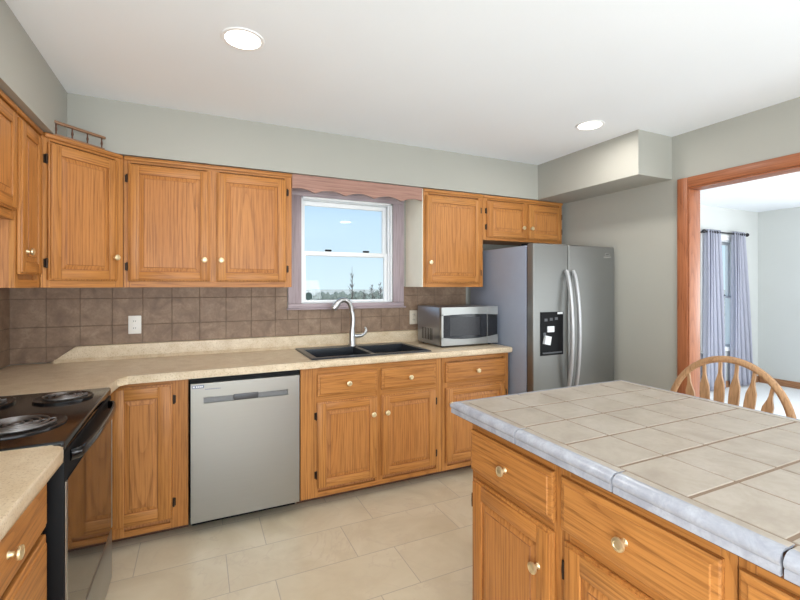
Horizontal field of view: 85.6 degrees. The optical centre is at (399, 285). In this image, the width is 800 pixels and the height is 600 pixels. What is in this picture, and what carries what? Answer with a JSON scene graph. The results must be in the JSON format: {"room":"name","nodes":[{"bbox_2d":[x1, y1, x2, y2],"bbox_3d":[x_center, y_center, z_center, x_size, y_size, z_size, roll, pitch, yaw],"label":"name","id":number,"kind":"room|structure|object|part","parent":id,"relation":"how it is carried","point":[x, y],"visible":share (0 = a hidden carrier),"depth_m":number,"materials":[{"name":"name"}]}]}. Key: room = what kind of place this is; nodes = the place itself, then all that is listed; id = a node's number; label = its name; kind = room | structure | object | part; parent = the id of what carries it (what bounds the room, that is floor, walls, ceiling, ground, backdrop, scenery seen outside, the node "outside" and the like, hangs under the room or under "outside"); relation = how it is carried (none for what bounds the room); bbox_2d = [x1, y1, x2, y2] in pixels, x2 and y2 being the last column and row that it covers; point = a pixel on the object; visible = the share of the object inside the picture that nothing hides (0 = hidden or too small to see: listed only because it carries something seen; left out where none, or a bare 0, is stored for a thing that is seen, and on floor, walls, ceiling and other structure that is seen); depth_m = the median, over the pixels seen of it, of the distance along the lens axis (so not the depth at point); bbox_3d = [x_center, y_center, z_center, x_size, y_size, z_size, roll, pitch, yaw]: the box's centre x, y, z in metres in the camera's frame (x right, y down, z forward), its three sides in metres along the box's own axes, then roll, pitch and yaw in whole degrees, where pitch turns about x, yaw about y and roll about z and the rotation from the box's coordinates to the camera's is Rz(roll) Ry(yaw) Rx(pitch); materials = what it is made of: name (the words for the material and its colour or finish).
{"room":"kitchen","nodes":[
{"label":"kitchen","id":0,"kind":"room"},
{"bbox_2d":[9,196,517,376],"bbox_3d":[-0.480,0.160,3.446,4.290,2.440,0.150,0,0,-25],"label":"wall","id":1,"kind":"structure","parent":0,"point":[485,246],"depth_m":3.61,"materials":[{"name":"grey paint"}]},
{"bbox_2d":[40,120,123,287],"bbox_3d":[-1.872,-0.411,2.372,0.601,0.839,0.601,0,0,-25],"label":"upper cabinet","id":2,"kind":"object","parent":1,"relation":"attached to","point":[83,184],"depth_m":2.26,"materials":[{"name":"brown wood"}]},
{"bbox_3d":[-1.691,-0.793,2.284,0.018,0.076,0.268,0,0,20],"label":"gallery rail","id":3,"kind":"part","parent":2,"relation":"part of","materials":[{"name":"brown wood"}]},
{"bbox_3d":[-1.691,-0.824,2.284,0.018,0.014,0.268,0,0,20],"label":"rail","id":4,"kind":"part","parent":2,"relation":"part of","materials":[{"name":"brown wood"}]},
{"bbox_3d":[-1.691,-0.760,2.284,0.016,0.010,0.256,0,0,20],"label":"rail","id":5,"kind":"part","parent":2,"relation":"part of","materials":[{"name":"brown wood"}]},
{"bbox_3d":[-1.667,-0.742,2.297,0.014,0.023,0.403,0,0,20],"label":"moulding","id":6,"kind":"part","parent":2,"relation":"part of","materials":[{"name":"brown wood"}]},
{"bbox_3d":[-1.665,-0.369,2.289,0.015,0.576,0.250,0,0,20],"label":"panel","id":7,"kind":"part","parent":2,"relation":"part of","materials":[{"name":"brown wood"}]},
{"bbox_3d":[-1.592,-0.160,2.427,0.027,0.033,0.033,0,0,20],"label":"knob","id":8,"kind":"part","parent":2,"relation":"part of","materials":[{"name":"gold metal"}]},
{"bbox_2d":[128,316,140,333],"bbox_3d":[-1.705,0.249,2.777,0.072,0.116,0.008,0,0,-25],"label":"wall outlet","id":9,"kind":"object","parent":1,"relation":"attached to","point":[134,322],"visible":1,"depth_m":2.77,"materials":[{"name":"white plastic"}]},
{"bbox_2d":[132,319,136,329],"bbox_3d":[-1.704,0.249,2.775,0.028,0.072,0.003,0,0,-25],"label":"receptacle","id":10,"kind":"object","parent":9,"relation":"attached to","point":[134,321],"depth_m":2.77,"materials":[{"name":"white plastic"}]},
{"bbox_2d":[124,156,291,286],"bbox_3d":[-1.219,-0.373,2.822,0.961,0.762,0.350,0,0,-25],"label":"upper cabinet","id":11,"kind":"object","parent":1,"relation":"attached to","point":[186,224],"visible":1,"depth_m":2.67,"materials":[{"name":"brown wood"}]},
{"bbox_3d":[-1.379,-0.369,2.595,0.436,0.682,0.019,0,0,-25],"label":"door","id":12,"kind":"part","parent":11,"relation":"part of","materials":[{"name":"brown wood"}]},
{"bbox_3d":[-1.378,-0.369,2.593,0.330,0.576,0.015,0,0,-25],"label":"panel","id":13,"kind":"part","parent":11,"relation":"part of","materials":[{"name":"brown wood"}]},
{"bbox_3d":[-1.162,-0.742,2.700,0.960,0.023,0.014,0,0,-25],"label":"moulding","id":14,"kind":"part","parent":11,"relation":"part of","materials":[{"name":"brown wood"}]},
{"bbox_3d":[-0.954,-0.369,2.794,0.431,0.682,0.019,0,0,-25],"label":"door","id":15,"kind":"part","parent":11,"relation":"part of","materials":[{"name":"brown wood"}]},
{"bbox_3d":[-0.953,-0.369,2.792,0.325,0.576,0.015,0,0,-25],"label":"panel","id":16,"kind":"part","parent":11,"relation":"part of","materials":[{"name":"brown wood"}]},
{"bbox_2d":[9,286,465,364],"bbox_3d":[-0.846,0.232,3.188,3.164,0.456,0.007,0,0,-25],"label":"backsplash","id":17,"kind":"structure","parent":1,"relation":"attached to","point":[46,324],"depth_m":2.87,"materials":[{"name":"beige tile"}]},
{"bbox_2d":[286,188,405,309],"bbox_3d":[-0.425,-0.297,3.446,0.970,0.951,0.176,0,0,-25],"label":"window","id":18,"kind":"structure","parent":1,"relation":"in","point":[297,292],"depth_m":3.43,"materials":[{"name":"white wood"}]},
{"bbox_3d":[-0.783,-0.272,3.211,0.098,0.807,0.017,0,0,-25],"label":"casing","id":19,"kind":"part","parent":18,"relation":"part of","materials":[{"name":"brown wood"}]},
{"bbox_2d":[306,292,311,299],"bbox_3d":[-0.705,0.078,3.331,0.058,0.058,0.003,0,0,-25],"label":"decal","id":20,"kind":"object","parent":18,"relation":"attached to","point":[308,295],"visible":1,"depth_m":3.33,"materials":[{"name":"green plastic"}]},
{"bbox_3d":[-0.447,-0.447,3.494,0.718,0.424,0.030,0,0,-25],"label":"sash","id":21,"kind":"part","parent":18,"relation":"part of","materials":[{"name":"white plastic"}]},
{"bbox_3d":[-0.432,-0.072,3.463,0.718,0.396,0.030,0,0,-25],"label":"sash","id":22,"kind":"part","parent":18,"relation":"part of","materials":[{"name":"white plastic"}]},
{"bbox_3d":[-0.399,0.149,3.391,0.946,0.034,0.017,0,0,-25],"label":"casing","id":23,"kind":"part","parent":18,"relation":"part of","materials":[{"name":"brown wood"}]},
{"bbox_3d":[-0.015,-0.272,3.570,0.098,0.807,0.017,0,0,-25],"label":"casing","id":24,"kind":"part","parent":18,"relation":"part of","materials":[{"name":"brown wood"}]},
{"bbox_2d":[410,310,416,323],"bbox_3d":[0.114,0.262,3.628,0.072,0.116,0.008,0,0,-25],"label":"wall outlet","id":25,"kind":"object","parent":1,"relation":"attached to","point":[413,313],"visible":1,"depth_m":3.62,"materials":[{"name":"beige plastic"}]},
{"bbox_2d":[406,188,483,286],"bbox_3d":[0.375,-0.373,3.568,0.562,0.762,0.350,0,0,-25],"label":"upper cabinet","id":26,"kind":"object","parent":1,"relation":"attached to","point":[444,230],"visible":1,"depth_m":3.43,"materials":[{"name":"brown wood"}]},
{"bbox_3d":[0.112,-0.372,3.472,0.004,0.759,0.298,0,0,-25],"label":"panel","id":27,"kind":"part","parent":26,"relation":"part of","materials":[{"name":"white plastic"}]},
{"bbox_3d":[0.430,-0.364,3.441,0.514,0.681,0.019,0,0,-25],"label":"door","id":28,"kind":"part","parent":26,"relation":"part of","materials":[{"name":"brown wood"}]},
{"bbox_3d":[0.431,-0.364,3.439,0.408,0.575,0.015,0,0,-25],"label":"panel","id":29,"kind":"part","parent":26,"relation":"part of","materials":[{"name":"brown wood"}]},
{"bbox_3d":[0.435,-0.742,3.446,0.557,0.023,0.014,0,0,-25],"label":"moulding","id":30,"kind":"part","parent":26,"relation":"part of","materials":[{"name":"brown wood"}]},
{"bbox_2d":[483,195,562,245],"bbox_3d":[1.028,-0.568,3.873,0.871,0.372,0.350,0,0,-25],"label":"upper cabinet","id":31,"kind":"object","parent":1,"relation":"attached to","point":[506,220],"visible":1,"depth_m":3.73,"materials":[{"name":"brown wood"}]},
{"bbox_3d":[0.912,-0.556,3.666,0.420,0.303,0.019,0,0,-25],"label":"door","id":32,"kind":"part","parent":31,"relation":"part of","materials":[{"name":"brown wood"}]},
{"bbox_3d":[0.913,-0.556,3.665,0.314,0.197,0.015,0,0,-25],"label":"panel","id":33,"kind":"part","parent":31,"relation":"part of","materials":[{"name":"brown wood"}]},
{"bbox_3d":[1.085,-0.742,3.750,0.870,0.023,0.014,0,0,-25],"label":"moulding","id":34,"kind":"part","parent":31,"relation":"part of","materials":[{"name":"brown wood"}]},
{"bbox_3d":[1.293,-0.556,3.844,0.382,0.303,0.019,0,0,-25],"label":"door","id":35,"kind":"part","parent":31,"relation":"part of","materials":[{"name":"brown wood"}]},
{"bbox_3d":[1.294,-0.556,3.843,0.276,0.197,0.015,0,0,-25],"label":"panel","id":36,"kind":"part","parent":31,"relation":"part of","materials":[{"name":"brown wood"}]},
{"bbox_2d":[0,0,671,203],"bbox_3d":[0.793,-0.908,0.730,4.055,0.303,5.850,0,0,-25],"label":"soffit","id":37,"kind":"structure","parent":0,"point":[129,129],"depth_m":2.91,"materials":[{"name":"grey paint"}]},
{"bbox_2d":[292,174,421,200],"bbox_3d":[-0.281,-0.696,3.122,0.988,0.116,0.019,0,0,-25],"label":"window valance","id":38,"kind":"object","parent":37,"relation":"attached to","point":[314,184],"visible":1,"depth_m":3.09,"materials":[{"name":"pink wood"}]},
{"bbox_2d":[5,0,799,211],"bbox_3d":[2.654,-1.110,1.738,8.520,0.100,6.300,0,0,-25],"label":"ceiling","id":39,"kind":"structure","parent":0,"point":[510,80],"depth_m":2.08,"materials":[{"name":"white paint"}]},
{"bbox_2d":[220,27,264,50],"bbox_3d":[-0.674,-1.055,1.854,0.180,0.008,0.180,0,0,-25],"label":"recessed light","id":40,"kind":"object","parent":39,"relation":"in","point":[240,38],"visible":1,"depth_m":1.84,"materials":[{"name":"white plastic"}]},
{"bbox_2d":[575,120,604,129],"bbox_3d":[1.251,-1.055,2.845,0.180,0.008,0.180,0,0,-25],"label":"recessed light","id":41,"kind":"object","parent":39,"relation":"in","point":[591,124],"visible":1,"depth_m":2.83,"materials":[{"name":"white plastic"}]},
{"bbox_2d":[105,382,799,599],"bbox_3d":[2.654,1.430,1.738,8.520,0.100,6.300,0,0,-25],"label":"floor","id":42,"kind":"structure","parent":0,"point":[412,539],"depth_m":2.25,"materials":[{"name":"tile"}]},
{"bbox_2d":[0,483,46,599],"bbox_3d":[-1.015,0.943,0.579,0.627,0.874,1.207,0,0,-25],"label":"base cabinet","id":43,"kind":"object","parent":42,"relation":"on","point":[23,550],"visible":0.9,"depth_m":1.09,"materials":[{"name":"brown wood"}]},
{"bbox_3d":[-0.872,0.607,0.981,0.027,0.033,0.033,0,0,-25],"label":"knob","id":44,"kind":"part","parent":43,"relation":"part of","materials":[{"name":"gold metal"}]},
{"bbox_3d":[-0.893,0.835,0.971,0.019,0.250,0.585,0,0,-25],"label":"drawer","id":45,"kind":"part","parent":43,"relation":"part of","materials":[{"name":"brown wood"}]},
{"bbox_2d":[0,445,63,540],"bbox_3d":[-1.009,0.483,0.574,0.642,0.043,1.235,0,0,-25],"label":"countertop","id":46,"kind":"structure","parent":43,"relation":"on","point":[24,473],"depth_m":1.06,"materials":[{"name":"beige laminate"}]},
{"bbox_2d":[0,387,115,599],"bbox_3d":[-1.415,0.815,1.498,0.678,1.130,0.761,0,0,-25],"label":"electric range","id":47,"kind":"object","parent":42,"relation":"on","point":[78,531],"visible":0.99,"depth_m":1.48,"materials":[{"name":"black metal"}]},
{"bbox_3d":[-1.635,0.455,1.642,0.266,0.007,0.266,0,0,-25],"label":"burner","id":48,"kind":"part","parent":47,"relation":"part of","materials":[{"name":"black metal"}]},
{"bbox_3d":[-1.248,0.455,1.403,0.266,0.007,0.266,0,0,-25],"label":"burner","id":49,"kind":"part","parent":47,"relation":"part of","materials":[{"name":"black metal"}]},
{"bbox_2d":[0,387,110,450],"bbox_3d":[-1.438,0.475,1.488,0.628,0.032,0.761,0,0,-25],"label":"cooktop","id":50,"kind":"object","parent":47,"relation":"in","point":[60,418],"depth_m":1.51,"materials":[{"name":"black metal"}]},
{"bbox_3d":[-1.373,0.455,1.765,0.200,0.007,0.200,0,0,-25],"label":"burner","id":51,"kind":"part","parent":47,"relation":"part of","materials":[{"name":"black metal"}]},
{"bbox_3d":[-1.177,0.795,1.610,0.052,0.599,0.755,0,0,-25],"label":"oven door","id":52,"kind":"part","parent":47,"relation":"part of","materials":[{"name":"black glass"}]},
{"bbox_3d":[-1.151,0.835,1.622,0.004,0.510,0.719,0,0,-25],"label":"glass","id":53,"kind":"part","parent":47,"relation":"part of","materials":[{"name":"glass"}]},
{"bbox_3d":[-1.133,0.522,1.630,0.057,0.035,0.645,0,0,-25],"label":"handle","id":54,"kind":"part","parent":47,"relation":"part of","materials":[{"name":"black plastic"}]},
{"bbox_3d":[-1.175,1.212,1.611,0.056,0.216,0.755,0,0,-25],"label":"storage drawer","id":55,"kind":"part","parent":47,"relation":"part of","materials":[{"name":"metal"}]},
{"bbox_2d":[110,379,189,542],"bbox_3d":[-1.712,0.943,2.437,0.941,0.874,0.605,0,0,-25],"label":"base cabinet","id":56,"kind":"object","parent":42,"relation":"on","point":[151,421],"visible":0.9,"depth_m":2.29,"materials":[{"name":"brown wood"}]},
{"bbox_3d":[-1.363,0.894,2.275,0.159,0.594,0.015,0,0,-25],"label":"panel","id":57,"kind":"part","parent":56,"relation":"part of","materials":[{"name":"brown wood"}]},
{"bbox_2d":[190,370,298,525],"bbox_3d":[-0.998,0.946,2.746,0.599,0.867,0.580,0,0,-25],"label":"dishwasher","id":58,"kind":"object","parent":42,"relation":"on","point":[244,429],"visible":0.98,"depth_m":2.48,"materials":[{"name":"silver metal"}]},
{"bbox_3d":[-0.940,1.330,2.622,0.591,0.098,0.033,0,0,-25],"label":"toe panel","id":59,"kind":"part","parent":58,"relation":"part of","materials":[{"name":"black plastic"}]},
{"bbox_2d":[296,358,441,502],"bbox_3d":[-0.271,0.943,3.096,0.997,0.874,0.632,0,0,-25],"label":"base cabinet","id":60,"kind":"object","parent":42,"relation":"on","point":[364,426],"visible":0.98,"depth_m":2.81,"materials":[{"name":"brown wood"}]},
{"bbox_2d":[0,330,511,395],"bbox_3d":[-0.653,0.436,2.778,3.154,0.137,0.897,0,0,-25],"label":"countertop","id":61,"kind":"structure","parent":60,"relation":"on","point":[113,366],"depth_m":2.68,"materials":[{"name":"beige laminate"}]},
{"bbox_2d":[331,297,366,345],"bbox_3d":[-0.385,0.268,3.251,0.287,0.366,0.062,0,0,-29],"label":"faucet","id":62,"kind":"object","parent":61,"relation":"on","point":[352,335],"visible":1,"depth_m":3.25,"materials":[{"name":"silver metal"}]},
{"bbox_3d":[-0.411,0.210,3.234,0.165,0.249,0.042,0,0,-31],"label":"spout","id":63,"kind":"part","parent":62,"relation":"part of","materials":[{"name":"silver metal"}]},
{"bbox_3d":[-0.300,0.352,3.288,0.104,0.086,0.030,0,0,-19],"label":"lever","id":64,"kind":"part","parent":62,"relation":"part of","materials":[{"name":"silver metal"}]},
{"bbox_2d":[295,342,431,359],"bbox_3d":[-0.270,0.542,3.092,0.852,0.180,0.512,0,0,-25],"label":"sink","id":65,"kind":"object","parent":61,"relation":"in","point":[375,349],"visible":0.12,"depth_m":3.17,"materials":[{"name":"black"}]},
{"bbox_2d":[418,304,497,346],"bbox_3d":[0.458,0.311,3.479,0.516,0.302,0.385,0,0,-25],"label":"microwave","id":66,"kind":"object","parent":61,"relation":"on","point":[439,325],"visible":1,"depth_m":3.32,"materials":[{"name":"silver metal"}]},
{"bbox_3d":[0.487,0.303,3.296,0.410,0.286,0.029,0,0,-25],"label":"door","id":67,"kind":"part","parent":66,"relation":"part of","materials":[{"name":"metal"}]},
{"bbox_3d":[0.721,0.303,3.405,0.103,0.286,0.029,0,0,-25],"label":"control panel","id":68,"kind":"part","parent":66,"relation":"part of","materials":[{"name":"metal"}]},
{"bbox_3d":[-0.331,0.617,2.759,0.400,0.142,0.019,0,0,-25],"label":"false drawer","id":69,"kind":"part","parent":60,"relation":"part of","materials":[{"name":"brown wood"}]},
{"bbox_3d":[-0.331,0.991,2.759,0.400,0.535,0.019,0,0,-25],"label":"door","id":70,"kind":"part","parent":60,"relation":"part of","materials":[{"name":"brown wood"}]},
{"bbox_3d":[-0.330,0.991,2.758,0.294,0.429,0.015,0,0,-25],"label":"panel","id":71,"kind":"part","parent":60,"relation":"part of","materials":[{"name":"brown wood"}]},
{"bbox_3d":[0.065,0.617,2.944,0.413,0.142,0.019,0,0,-25],"label":"false drawer","id":72,"kind":"part","parent":60,"relation":"part of","materials":[{"name":"brown wood"}]},
{"bbox_3d":[0.065,0.991,2.944,0.413,0.535,0.019,0,0,-25],"label":"door","id":73,"kind":"part","parent":60,"relation":"part of","materials":[{"name":"brown wood"}]},
{"bbox_3d":[0.065,0.991,2.943,0.307,0.429,0.015,0,0,-25],"label":"panel","id":74,"kind":"part","parent":60,"relation":"part of","materials":[{"name":"brown wood"}]},
{"bbox_2d":[434,353,507,473],"bbox_3d":[0.449,0.943,3.433,0.587,0.874,0.632,0,0,-25],"label":"base cabinet","id":75,"kind":"object","parent":42,"relation":"on","point":[464,378],"visible":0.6,"depth_m":3.12,"materials":[{"name":"brown wood"}]},
{"bbox_3d":[0.564,0.617,3.178,0.532,0.142,0.019,0,0,-25],"label":"drawer","id":76,"kind":"part","parent":75,"relation":"part of","materials":[{"name":"brown wood"}]},
{"bbox_3d":[0.564,0.991,3.178,0.532,0.535,0.019,0,0,-25],"label":"door","id":77,"kind":"part","parent":75,"relation":"part of","materials":[{"name":"brown wood"}]},
{"bbox_3d":[0.565,0.991,3.176,0.426,0.429,0.015,0,0,-25],"label":"panel","id":78,"kind":"part","parent":75,"relation":"part of","materials":[{"name":"brown wood"}]},
{"bbox_2d":[471,424,562,599],"bbox_3d":[0.618,0.938,1.515,0.667,0.884,0.430,0,0,-25],"label":"base cabinet","id":79,"kind":"object","parent":42,"relation":"on","point":[516,496],"visible":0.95,"depth_m":1.36,"materials":[{"name":"brown wood"}]},
{"bbox_3d":[0.325,0.594,1.386,0.027,0.033,0.033,0,0,-25],"label":"knob","id":80,"kind":"part","parent":79,"relation":"part of","materials":[{"name":"gold metal"}]},
{"bbox_3d":[0.347,0.989,1.390,0.015,0.478,0.277,0,0,-25],"label":"panel","id":81,"kind":"part","parent":79,"relation":"part of","materials":[{"name":"brown wood"}]},
{"bbox_3d":[0.346,0.594,1.395,0.019,0.144,0.401,0,0,-25],"label":"drawer","id":82,"kind":"part","parent":79,"relation":"part of","materials":[{"name":"brown wood"}]},
{"bbox_3d":[0.348,0.989,1.391,0.019,0.592,0.391,0,0,-25],"label":"door","id":83,"kind":"part","parent":79,"relation":"part of","materials":[{"name":"brown wood"}]},
{"bbox_3d":[0.389,0.814,1.250,0.027,0.033,0.033,0,0,-25],"label":"knob","id":84,"kind":"part","parent":79,"relation":"part of","materials":[{"name":"gold metal"}]},
{"bbox_2d":[450,380,799,586],"bbox_3d":[0.999,0.470,1.070,0.953,0.050,1.772,0,0,-25],"label":"countertop","id":85,"kind":"structure","parent":79,"relation":"on","point":[727,475],"depth_m":1.16,"materials":[{"name":"beige tile"}]},
{"bbox_2d":[470,243,613,394],"bbox_3d":[1.188,0.529,3.599,0.838,1.694,0.886,0,0,-25],"label":"refrigerator","id":86,"kind":"object","parent":42,"relation":"on","point":[555,302],"visible":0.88,"depth_m":3.25,"materials":[{"name":"grey metal"}]},
{"bbox_3d":[1.095,0.507,3.205,0.335,1.635,0.068,0,0,-25],"label":"freezer door","id":87,"kind":"part","parent":86,"relation":"part of","materials":[{"name":"metal"}]},
{"bbox_3d":[1.250,0.352,3.190,0.028,0.948,0.092,0,0,-25],"label":"handle","id":88,"kind":"part","parent":86,"relation":"part of","materials":[{"name":"silver metal"}]},
{"bbox_3d":[1.316,0.352,3.221,0.028,0.948,0.092,0,0,-25],"label":"handle","id":89,"kind":"part","parent":86,"relation":"part of","materials":[{"name":"silver metal"}]},
{"bbox_3d":[1.478,0.507,3.383,0.497,1.635,0.068,0,0,-25],"label":"fridge door","id":90,"kind":"part","parent":86,"relation":"part of","materials":[{"name":"metal"}]},
{"bbox_2d":[561,469,738,599],"bbox_3d":[0.801,0.938,1.125,0.667,0.884,0.430,0,0,-25],"label":"base cabinet","id":91,"kind":"object","parent":42,"relation":"on","point":[614,548],"visible":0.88,"depth_m":0.99,"materials":[{"name":"brown wood"}]},
{"bbox_3d":[0.529,0.989,1.000,0.015,0.478,0.277,0,0,-25],"label":"panel","id":92,"kind":"part","parent":91,"relation":"part of","materials":[{"name":"brown wood"}]},
{"bbox_3d":[0.531,0.989,1.000,0.019,0.592,0.391,0,0,-25],"label":"door","id":93,"kind":"part","parent":91,"relation":"part of","materials":[{"name":"brown wood"}]},
{"bbox_3d":[0.508,0.594,0.995,0.027,0.033,0.033,0,0,-25],"label":"knob","id":94,"kind":"part","parent":91,"relation":"part of","materials":[{"name":"gold metal"}]},
{"bbox_2d":[670,356,796,418],"bbox_3d":[1.378,0.859,1.975,0.460,1.046,0.556,0,0,-25],"label":"chair","id":95,"kind":"object","parent":42,"relation":"on","point":[750,398],"visible":0.32,"depth_m":2.03,"materials":[{"name":"brown wood"}]},
{"bbox_2d":[739,557,799,599],"bbox_3d":[0.983,0.938,0.734,0.667,0.884,0.430,0,0,-25],"label":"base cabinet","id":96,"kind":"object","parent":42,"relation":"on","point":[755,583],"visible":0.33,"depth_m":0.77,"materials":[{"name":"brown wood"}]},
{"bbox_2d":[561,97,799,390],"bbox_3d":[2.682,0.160,1.613,0.115,2.440,5.850,0,0,-25],"label":"wall","id":97,"kind":"structure","parent":0,"point":[640,223],"depth_m":3.17,"materials":[{"name":"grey paint"}]},
{"bbox_2d":[677,153,799,396],"bbox_3d":[2.548,0.318,1.874,0.130,2.125,2.600,0,0,-25],"label":"door frame","id":98,"kind":"structure","parent":97,"relation":"in","point":[688,199],"depth_m":2.97,"materials":[{"name":"red wood"}]},
{"bbox_3d":[1.961,0.318,2.996,0.017,2.125,0.070,0,0,-25],"label":"casing","id":99,"kind":"part","parent":98,"relation":"part of","materials":[{"name":"red wood"}]},
{"bbox_2d":[700,205,757,381],"bbox_3d":[3.294,0.160,5.432,4.230,2.440,0.150,0,0,-25],"label":"wall","id":100,"kind":"structure","parent":0,"point":[716,218],"depth_m":6.08,"materials":[{"name":"grey paint"}]},
{"bbox_2d":[700,233,730,352],"bbox_3d":[4.314,0.093,5.883,0.924,1.566,0.176,0,0,-25],"label":"window","id":101,"kind":"structure","parent":100,"relation":"in","point":[727,296],"depth_m":6.05,"materials":[{"name":"white plastic"}]},
{"bbox_3d":[3.964,0.105,5.652,0.070,1.450,0.017,0,0,-25],"label":"casing","id":102,"kind":"part","parent":101,"relation":"part of","materials":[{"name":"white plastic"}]},
{"bbox_3d":[4.292,-0.217,5.931,0.728,0.774,0.030,0,0,-25],"label":"sash","id":103,"kind":"part","parent":101,"relation":"part of","materials":[{"name":"white plastic"}]},
{"bbox_3d":[4.307,0.480,5.899,0.728,0.689,0.030,0,0,-25],"label":"sash","id":104,"kind":"part","parent":101,"relation":"part of","materials":[{"name":"white plastic"}]},
{"bbox_2d":[700,229,748,236],"bbox_3d":[4.340,-0.705,5.782,1.040,0.052,0.100,0,0,-25],"label":"curtain rod","id":105,"kind":"object","parent":100,"relation":"attached to","point":[703,230],"visible":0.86,"depth_m":5.73,"materials":[{"name":"black metal"}]},
{"bbox_2d":[703,229,725,390],"bbox_3d":[4.132,0.312,5.659,0.441,2.095,0.086,0,0,-25],"label":"curtain","id":106,"kind":"object","parent":105,"relation":"hanging from","point":[713,294],"visible":0.88,"depth_m":5.62,"materials":[{"name":"fabric"}]},
{"bbox_2d":[730,231,752,385],"bbox_3d":[4.712,0.312,5.930,0.501,2.096,0.087,0,0,-25],"label":"curtain","id":107,"kind":"object","parent":105,"relation":"hanging from","point":[740,309],"visible":0.96,"depth_m":5.88,"materials":[{"name":"fabric"}]},
{"bbox_2d":[726,376,758,387],"bbox_3d":[3.284,1.335,5.335,4.130,0.090,0.014,0,0,-25],"label":"baseboard","id":108,"kind":"structure","parent":100,"relation":"attached to","point":[757,377],"depth_m":5.89,"materials":[{"name":"brown wood"}]},
{"bbox_2d":[758,207,799,381],"bbox_3d":[6.054,0.160,4.404,0.100,2.440,4.050,0,0,-25],"label":"wall","id":109,"kind":"structure","parent":0,"point":[778,230],"depth_m":6.00,"materials":[{"name":"grey paint"}]},
{"bbox_2d":[759,376,799,388],"bbox_3d":[5.957,1.335,4.474,0.014,0.090,3.800,0,0,-25],"label":"baseboard","id":110,"kind":"structure","parent":109,"relation":"attached to","point":[785,383],"depth_m":5.90,"materials":[{"name":"brown wood"}]},
{"bbox_3d":[-1.098,0.160,-0.155,0.120,2.440,5.850,0,0,-25],"label":"wall","id":111,"kind":"structure","parent":0,"visible":0},
{"bbox_2d":[0,288,9,368],"bbox_3d":[-1.922,0.232,1.758,0.007,0.456,1.670,0,0,-25],"label":"backsplash","id":112,"kind":"structure","parent":111,"relation":"attached to","point":[4,292],"depth_m":2.45,"materials":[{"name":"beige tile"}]},
{"bbox_2d":[0,89,17,219],"bbox_3d":[-1.565,-0.514,1.403,0.350,0.479,0.761,0,0,-25],"label":"upper cabinet","id":113,"kind":"object","parent":111,"relation":"attached to","point":[8,117],"visible":1,"depth_m":1.71,"materials":[{"name":"brown wood"}]},
{"bbox_3d":[-1.517,-0.512,1.633,0.015,0.299,0.241,0,0,-25],"label":"panel","id":114,"kind":"part","parent":113,"relation":"part of","materials":[{"name":"brown wood"}]},
{"bbox_3d":[-1.442,-0.742,1.461,0.014,0.023,0.760,0,0,-25],"label":"moulding","id":115,"kind":"part","parent":113,"relation":"part of","materials":[{"name":"brown wood"}]},
{"bbox_2d":[0,107,42,287],"bbox_3d":[-1.795,-0.373,1.896,0.350,0.762,0.320,0,0,-25],"label":"upper cabinet","id":116,"kind":"object","parent":111,"relation":"attached to","point":[20,237],"visible":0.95,"depth_m":1.88,"materials":[{"name":"brown wood"}]},
{"bbox_3d":[-1.672,-0.742,1.953,0.014,0.023,0.319,0,0,-25],"label":"moulding","id":117,"kind":"part","parent":116,"relation":"part of","materials":[{"name":"brown wood"}]},
{"bbox_3d":[-1.668,-0.383,1.950,0.019,0.665,0.272,0,0,-25],"label":"door","id":118,"kind":"part","parent":116,"relation":"part of","materials":[{"name":"brown wood"}]},
{"bbox_3d":[-1.612,-0.150,1.887,0.027,0.033,0.033,0,0,-25],"label":"knob","id":119,"kind":"part","parent":116,"relation":"part of","materials":[{"name":"gold metal"}]},
{"bbox_3d":[-1.666,-0.383,1.951,0.015,0.559,0.166,0,0,-25],"label":"panel","id":120,"kind":"part","parent":116,"relation":"part of","materials":[{"name":"brown wood"}]},
{"label":"outside","id":121,"kind":"structure","parent":0,"visible":0},
{"bbox_2d":[306,289,724,314],"bbox_3d":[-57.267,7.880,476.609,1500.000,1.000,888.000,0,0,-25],"label":"ground","id":122,"kind":"structure","parent":121,"point":[331,291],"depth_m":579.70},
{"bbox_2d":[323,292,331,299],"bbox_3d":[-29.583,5.003,176.013,3.149,5.524,4.066,0,0,-25],"label":"shrub","id":123,"kind":"object","parent":122,"relation":"on","point":[327,296],"visible":0.69,"depth_m":175.21,"materials":[{"name":"green plant"}]},
{"bbox_2d":[333,294,340,299],"bbox_3d":[-25.906,5.357,178.066,3.609,4.681,3.274,0,0,-25],"label":"shrub","id":124,"kind":"object","parent":122,"relation":"on","point":[337,296],"visible":0.48,"depth_m":177.01,"materials":[{"name":"green plant"}]},
{"bbox_2d":[349,273,355,298],"bbox_3d":[-18.997,-0.118,167.866,3.322,15.004,3.842,0,0,-25],"label":"bare tree","id":125,"kind":"object","parent":122,"relation":"on","point":[352,285],"visible":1,"depth_m":167.80,"materials":[{"name":"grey plant"}]},
{"bbox_2d":[354,293,362,298],"bbox_3d":[-17.565,5.161,181.662,3.655,4.837,3.765,0,0,-25],"label":"shrub","id":126,"kind":"object","parent":122,"relation":"on","point":[356,296],"visible":0.55,"depth_m":180.33,"materials":[{"name":"green plant"}]},
{"bbox_2d":[368,285,376,298],"bbox_3d":[-10.575,3.282,162.679,3.454,8.204,2.751,0,0,-25],"label":"bare tree","id":127,"kind":"object","parent":122,"relation":"on","point":[373,296],"visible":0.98,"depth_m":162.87,"materials":[{"name":"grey plant"}]}
]}

